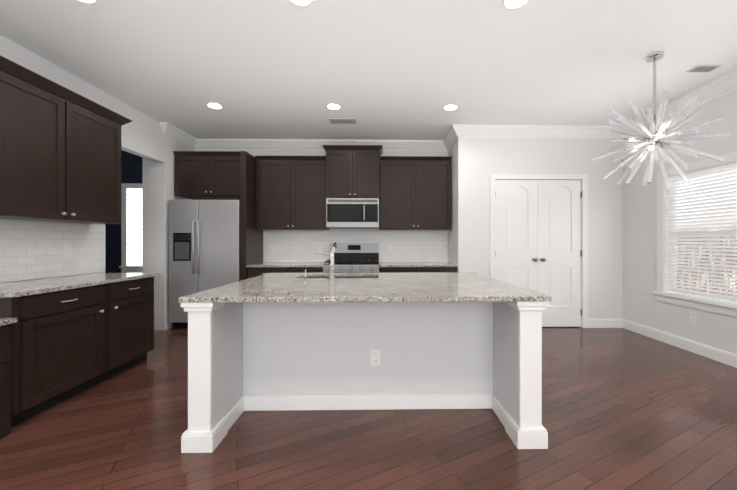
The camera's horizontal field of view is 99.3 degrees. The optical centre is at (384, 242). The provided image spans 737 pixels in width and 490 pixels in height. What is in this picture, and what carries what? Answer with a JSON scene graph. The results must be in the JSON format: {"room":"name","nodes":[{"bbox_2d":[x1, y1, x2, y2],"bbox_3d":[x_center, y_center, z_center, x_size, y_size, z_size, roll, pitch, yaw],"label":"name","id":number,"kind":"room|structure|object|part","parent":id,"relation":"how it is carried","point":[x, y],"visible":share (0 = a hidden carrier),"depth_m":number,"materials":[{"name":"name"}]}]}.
{"room":"kitchen","nodes":[
{"label":"kitchen","id":0,"kind":"room"},
{"bbox_2d":[0,34,193,329],"bbox_3d":[-3.095,-0.209,0.435,0.300,2.820,9.050,0,0,-1],"label":"wall","id":1,"kind":"structure","parent":0,"point":[157,186],"depth_m":4.28,"materials":[{"name":"white paint"}]},
{"bbox_2d":[0,219,104,282],"bbox_3d":[-2.970,0.061,2.072,0.005,0.496,2.560,0,0,-1],"label":"backsplash","id":2,"kind":"structure","parent":1,"relation":"attached to","point":[29,249],"depth_m":2.77,"materials":[{"name":"tile"}]},
{"bbox_2d":[64,245,71,257],"bbox_3d":[-2.975,0.080,2.943,0.012,0.116,0.072,0,0,-1],"label":"light switch","id":3,"kind":"object","parent":2,"relation":"attached to","point":[67,250],"visible":1,"depth_m":2.94,"materials":[{"name":"white plastic"}]},
{"bbox_2d":[0,55,123,223],"bbox_3d":[-2.813,-0.730,2.600,0.323,1.080,1.170,0,0,-1],"label":"upper cabinet","id":4,"kind":"object","parent":1,"relation":"attached to","point":[60,153],"depth_m":2.52,"materials":[{"name":"brown wood"}]},
{"bbox_2d":[159,122,194,149],"bbox_3d":[-2.979,-1.544,4.520,0.130,0.150,0.665,0,0,-1],"label":"crown molding","id":5,"kind":"structure","parent":1,"relation":"attached to","point":[170,131],"depth_m":4.48,"materials":[{"name":"white wood"}]},
{"bbox_2d":[105,150,447,272],"bbox_3d":[-1.677,-0.210,5.040,10.290,2.820,0.110,0,0,-1],"label":"wall","id":6,"kind":"structure","parent":0,"point":[131,167],"depth_m":4.95,"materials":[{"name":"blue paint"}]},
{"bbox_2d":[119,183,141,272],"bbox_3d":[-3.741,-0.233,4.926,0.830,1.405,0.045,0,0,-1],"label":"window","id":7,"kind":"structure","parent":6,"relation":"in","point":[131,227],"depth_m":4.94,"materials":[{"name":"white glass"}]},
{"bbox_2d":[173,151,239,199],"bbox_3d":[-2.503,-0.988,4.698,1.000,0.625,0.529,0,0,-1],"label":"upper cabinet","id":8,"kind":"object","parent":6,"relation":"attached to","point":[206,175],"visible":0.79,"depth_m":4.48,"materials":[{"name":"brown wood"}]},
{"bbox_2d":[255,156,328,229],"bbox_3d":[-1.391,-0.745,4.802,1.042,1.090,0.359,0,0,-1],"label":"upper cabinet","id":9,"kind":"object","parent":6,"relation":"attached to","point":[290,192],"visible":0.98,"depth_m":4.67,"materials":[{"name":"brown wood"}]},
{"bbox_2d":[195,138,448,150],"bbox_3d":[-0.996,-1.544,4.946,4.050,0.150,0.100,0,0,-1],"label":"crown molding","id":10,"kind":"structure","parent":6,"relation":"attached to","point":[200,144],"depth_m":4.93,"materials":[{"name":"white wood"}]},
{"bbox_2d":[322,145,382,197],"bbox_3d":[-0.468,-1.046,4.782,0.888,0.768,0.429,0,0,-1],"label":"upper cabinet","id":11,"kind":"object","parent":6,"relation":"attached to","point":[352,171],"visible":1,"depth_m":4.61,"materials":[{"name":"brown wood"}]},
{"bbox_2d":[326,198,378,227],"bbox_3d":[-0.468,-0.443,4.779,0.772,0.426,0.436,0,0,-1],"label":"microwave","id":12,"kind":"object","parent":11,"relation":"attached to","point":[352,212],"visible":1,"depth_m":4.60,"materials":[{"name":"silver metal"}]},
{"bbox_2d":[263,230,447,261],"bbox_3d":[-0.447,0.055,5.002,2.949,0.506,0.005,0,0,-1],"label":"backsplash","id":13,"kind":"structure","parent":6,"relation":"attached to","point":[289,246],"depth_m":5.00,"materials":[{"name":"tile"}]},
{"bbox_2d":[269,243,273,250],"bbox_3d":[-1.791,0.070,4.972,0.072,0.116,0.008,0,0,-1],"label":"outlet","id":14,"kind":"object","parent":13,"relation":"attached to","point":[271,246],"visible":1,"depth_m":4.97,"materials":[{"name":"white plastic"}]},
{"bbox_2d":[318,243,321,250],"bbox_3d":[-1.021,0.070,4.985,0.072,0.116,0.008,0,0,-1],"label":"outlet","id":15,"kind":"object","parent":13,"relation":"attached to","point":[319,246],"visible":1,"depth_m":4.98,"materials":[{"name":"white plastic"}]},
{"bbox_2d":[388,243,392,250],"bbox_3d":[0.099,0.070,5.004,0.072,0.116,0.008,0,0,-1],"label":"outlet","id":16,"kind":"object","parent":13,"relation":"attached to","point":[390,246],"visible":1,"depth_m":5.00,"materials":[{"name":"white plastic"}]},
{"bbox_2d":[438,243,442,250],"bbox_3d":[0.908,0.070,5.018,0.072,0.116,0.008,0,0,-1],"label":"outlet","id":17,"kind":"object","parent":13,"relation":"attached to","point":[440,246],"visible":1,"depth_m":5.02,"materials":[{"name":"white plastic"}]},
{"bbox_2d":[380,156,451,229],"bbox_3d":[0.472,-0.745,4.833,1.078,1.090,0.359,0,0,-1],"label":"upper cabinet","id":18,"kind":"object","parent":6,"relation":"attached to","point":[415,192],"visible":1,"depth_m":4.70,"materials":[{"name":"brown wood"}]},
{"bbox_2d":[0,327,736,489],"bbox_3d":[-1.655,1.251,0.460,10.400,0.100,9.270,0,0,-1],"label":"floor","id":19,"kind":"structure","parent":0,"point":[624,409],"depth_m":1.92,"materials":[{"name":"brown wood"}]},
{"bbox_2d":[0,318,17,438],"bbox_3d":[-2.621,0.836,1.391,0.673,0.730,1.144,0,0,-1],"label":"base cabinet","id":20,"kind":"object","parent":19,"relation":"on","point":[5,377],"visible":0.94,"depth_m":1.92,"materials":[{"name":"brown wood"}]},
{"bbox_2d":[0,285,107,426],"bbox_3d":[-2.652,0.771,2.300,0.632,0.860,0.665,0,0,-1],"label":"base cabinet","id":21,"kind":"object","parent":19,"relation":"on","point":[72,335],"depth_m":2.23,"materials":[{"name":"brown wood"}]},
{"bbox_2d":[0,273,159,296],"bbox_3d":[-2.643,0.325,2.590,0.668,0.030,1.305,0,0,-1],"label":"countertop","id":22,"kind":"structure","parent":21,"relation":"on","point":[81,281],"depth_m":2.44,"materials":[{"name":"grey stone"}]},
{"bbox_2d":[108,277,153,378],"bbox_3d":[-2.663,0.770,2.925,0.632,0.860,0.585,0,0,-1],"label":"base cabinet","id":23,"kind":"object","parent":19,"relation":"on","point":[130,303],"depth_m":2.90,"materials":[{"name":"brown wood"}]},
{"bbox_2d":[169,200,239,328],"bbox_3d":[-2.496,0.302,4.598,0.962,1.795,0.687,0,0,-1],"label":"fridge","id":24,"kind":"object","parent":19,"relation":"on","point":[204,244],"visible":0.73,"depth_m":4.32,"materials":[{"name":"silver metal"}]},
{"bbox_3d":[-2.715,0.060,4.284,0.380,0.720,0.067,0,0,-1],"label":"handle","id":25,"kind":"part","parent":24,"relation":"part of","materials":[{"name":"silver metal"}]},
{"bbox_2d":[240,151,262,280],"bbox_3d":[-1.956,-0.035,4.649,0.080,2.470,0.647,0,0,-1],"label":"panel","id":26,"kind":"object","parent":19,"relation":"on","point":[251,243],"visible":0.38,"depth_m":4.41,"materials":[{"name":"brown wood"}]},
{"bbox_2d":[246,262,326,277],"bbox_3d":[-1.386,0.755,4.649,1.054,0.890,0.673,0,0,-1],"label":"base cabinet","id":27,"kind":"object","parent":19,"relation":"on","point":[257,269],"visible":0.25,"depth_m":4.35,"materials":[{"name":"brown wood"}]},
{"bbox_2d":[323,243,378,272],"bbox_3d":[-0.466,0.600,4.638,0.772,1.200,0.719,0,0,-1],"label":"stove","id":28,"kind":"object","parent":19,"relation":"on","point":[356,257],"visible":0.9,"depth_m":4.92,"materials":[{"name":"silver metal"}]},
{"bbox_2d":[179,298,551,452],"bbox_3d":[-0.115,0.770,2.511,2.118,0.860,1.420,0,0,-1],"label":"kitchen island","id":29,"kind":"object","parent":19,"relation":"on","point":[309,341],"depth_m":2.25,"materials":[{"name":"white paint"}]},
{"bbox_2d":[178,274,551,301],"bbox_3d":[-0.111,0.325,2.527,2.142,0.030,1.468,0,0,-1],"label":"island countertop","id":30,"kind":"structure","parent":29,"relation":"on","point":[265,285],"depth_m":2.12,"materials":[{"name":"grey stone"}]},
{"bbox_2d":[303,242,377,279],"bbox_3d":[-0.421,0.283,2.880,0.754,0.584,0.516,0,0,-1],"label":"sink","id":31,"kind":"object","parent":30,"relation":"in","point":[331,275],"depth_m":2.76,"materials":[{"name":"silver metal"}]},
{"bbox_2d":[370,349,379,365],"bbox_3d":[-0.062,0.828,2.255,0.072,0.116,0.008,0,0,-1],"label":"outlet","id":32,"kind":"object","parent":29,"relation":"attached to","point":[374,357],"visible":1,"depth_m":2.25,"materials":[{"name":"white plastic"}]},
{"bbox_2d":[379,262,457,272],"bbox_3d":[0.478,0.755,4.681,1.104,0.890,0.673,0,0,-1],"label":"base cabinet","id":33,"kind":"object","parent":19,"relation":"on","point":[391,267],"depth_m":4.38,"materials":[{"name":"brown wood"}]},
{"bbox_2d":[0,0,736,139],"bbox_3d":[-1.655,-1.669,0.459,10.400,0.100,9.270,0,0,-1],"label":"ceiling","id":34,"kind":"structure","parent":0,"point":[375,69],"depth_m":2.75,"materials":[{"name":"white paint"}]},
{"bbox_2d":[78,0,98,4],"bbox_3d":[-1.972,-1.615,2.029,0.184,0.008,0.184,0,0,-1],"label":"recessed light","id":35,"kind":"object","parent":34,"relation":"in","point":[92,2],"visible":1,"depth_m":2.09,"materials":[{"name":"white"}]},
{"bbox_2d":[206,102,222,108],"bbox_3d":[-2.000,-1.615,3.689,0.184,0.008,0.184,0,0,-1],"label":"recessed light","id":36,"kind":"object","parent":34,"relation":"in","point":[213,105],"visible":1,"depth_m":3.67,"materials":[{"name":"white"}]},
{"bbox_2d":[289,0,313,6],"bbox_3d":[-0.552,-1.615,2.053,0.184,0.008,0.184,0,0,-1],"label":"recessed light","id":37,"kind":"object","parent":34,"relation":"in","point":[303,3],"visible":1,"depth_m":2.10,"materials":[{"name":"white"}]},
{"bbox_2d":[326,103,340,109],"bbox_3d":[-0.600,-1.615,3.712,0.184,0.008,0.184,0,0,-1],"label":"recessed light","id":38,"kind":"object","parent":34,"relation":"in","point":[333,106],"visible":1,"depth_m":3.70,"materials":[{"name":"white"}]},
{"bbox_2d":[328,118,356,123],"bbox_3d":[-0.547,-1.615,4.153,0.360,0.010,0.160,0,0,-1],"label":"ceiling vent","id":39,"kind":"object","parent":34,"relation":"in","point":[342,121],"visible":0.96,"depth_m":4.15,"materials":[{"name":"grey metal"}]},
{"bbox_2d":[443,104,458,110],"bbox_3d":[0.795,-1.615,3.736,0.184,0.008,0.184,0,0,-1],"label":"recessed light","id":40,"kind":"object","parent":34,"relation":"in","point":[449,107],"visible":1,"depth_m":3.73,"materials":[{"name":"white"}]},
{"bbox_2d":[502,0,528,9],"bbox_3d":[0.878,-1.615,2.077,0.184,0.008,0.184,0,0,-1],"label":"recessed light","id":41,"kind":"object","parent":34,"relation":"in","point":[511,4],"visible":1,"depth_m":2.11,"materials":[{"name":"white"}]},
{"bbox_2d":[591,51,730,189],"bbox_3d":[2.337,-1.036,2.674,0.885,1.167,0.795,0,0,-1],"label":"chandelier","id":42,"kind":"object","parent":34,"relation":"hanging from","point":[655,137],"visible":1,"depth_m":2.62,"materials":[{"name":"silver metal"}]},
{"bbox_2d":[686,65,721,72],"bbox_3d":[2.964,-1.615,2.902,0.220,0.010,0.110,0,0,-1],"label":"ceiling vent","id":43,"kind":"object","parent":34,"relation":"in","point":[704,68],"visible":1,"depth_m":2.89,"materials":[{"name":"grey metal"}]},
{"bbox_2d":[448,142,455,263],"bbox_3d":[1.088,-0.210,4.761,0.110,2.820,0.540,0,0,-1],"label":"wall","id":44,"kind":"structure","parent":0,"point":[452,236],"depth_m":4.66,"materials":[{"name":"white paint"}]},
{"bbox_2d":[443,128,457,149],"bbox_3d":[0.985,-1.544,4.649,0.100,0.150,0.540,0,0,-1],"label":"crown molding","id":45,"kind":"structure","parent":44,"relation":"attached to","point":[448,141],"depth_m":4.74,"materials":[{"name":"white wood"}]},
{"bbox_2d":[456,138,621,318],"bbox_3d":[2.203,-0.210,4.455,2.330,2.820,0.110,0,0,-1],"label":"wall","id":46,"kind":"structure","parent":0,"point":[479,161],"depth_m":4.41,"materials":[{"name":"white paint"}]},
{"bbox_2d":[495,180,537,291],"bbox_3d":[1.865,0.150,4.395,0.617,2.076,0.113,0,0,-1],"label":"pantry door","id":47,"kind":"structure","parent":46,"relation":"in","point":[516,232],"depth_m":4.42,"materials":[{"name":"white wood"}]},
{"bbox_2d":[451,124,618,138],"bbox_3d":[2.100,-1.544,4.348,2.320,0.150,0.100,0,0,-1],"label":"crown molding","id":48,"kind":"structure","parent":46,"relation":"attached to","point":[457,130],"depth_m":4.34,"materials":[{"name":"white wood"}]},
{"bbox_2d":[490,174,587,327],"bbox_3d":[2.174,0.117,4.446,1.382,2.164,0.128,0,0,-1],"label":"door frame","id":49,"kind":"structure","parent":46,"relation":"attached to","point":[583,178],"depth_m":4.39,"materials":[{"name":"white wood"}]},
{"bbox_2d":[538,180,581,326],"bbox_3d":[2.485,0.150,4.405,0.617,2.076,0.113,0,0,-1],"label":"pantry door","id":50,"kind":"structure","parent":46,"relation":"in","point":[559,243],"depth_m":4.43,"materials":[{"name":"white wood"}]},
{"bbox_2d":[588,319,621,327],"bbox_3d":[3.092,1.136,4.407,0.474,0.125,0.015,0,0,-1],"label":"baseboard","id":51,"kind":"structure","parent":46,"relation":"attached to","point":[592,323],"depth_m":4.40,"materials":[{"name":"white"}]},
{"bbox_2d":[622,90,736,353],"bbox_3d":[3.494,-0.209,0.276,0.110,2.820,8.510,0,0,-1],"label":"wall","id":52,"kind":"structure","parent":0,"point":[641,305],"depth_m":3.89,"materials":[{"name":"white paint"}]},
{"bbox_2d":[615,70,736,138],"bbox_3d":[3.389,-1.543,0.219,0.100,0.150,8.400,0,0,-1],"label":"crown molding","id":53,"kind":"structure","parent":52,"relation":"attached to","point":[718,87],"depth_m":3.21,"materials":[{"name":"white wood"}]},
{"bbox_2d":[622,319,736,367],"bbox_3d":[3.431,1.138,0.220,0.015,0.125,8.400,0,0,-1],"label":"baseboard","id":54,"kind":"structure","parent":52,"relation":"attached to","point":[718,355],"depth_m":3.51,"materials":[{"name":"white"}]},
{"bbox_2d":[690,311,696,322],"bbox_3d":[3.381,0.815,3.420,0.008,0.116,0.072,0,0,-1],"label":"electrical outlet","id":55,"kind":"object","parent":52,"relation":"attached to","point":[693,317],"visible":1,"depth_m":3.42,"materials":[{"name":"white plastic"}]},
{"bbox_2d":[653,151,736,316],"bbox_3d":[3.425,-0.082,2.870,0.160,1.585,2.010,0,0,-1],"label":"window","id":56,"kind":"structure","parent":52,"relation":"in","point":[708,295],"depth_m":3.72,"materials":[{"name":"white"}]},
{"bbox_2d":[667,162,736,304],"bbox_3d":[3.419,-0.090,3.314,0.044,1.372,0.880,0,0,-1],"label":"window blinds","id":57,"kind":"object","parent":56,"relation":"attached to","point":[714,172],"visible":0.96,"depth_m":3.33,"materials":[{"name":"white plastic"}]},
{"label":"outside","id":58,"kind":"structure","parent":0,"visible":0},
{"bbox_2d":[677,170,736,296],"bbox_3d":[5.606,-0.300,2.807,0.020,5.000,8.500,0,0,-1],"label":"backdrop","id":59,"kind":"structure","parent":58,"point":[707,248],"depth_m":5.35,"materials":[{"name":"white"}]}
]}

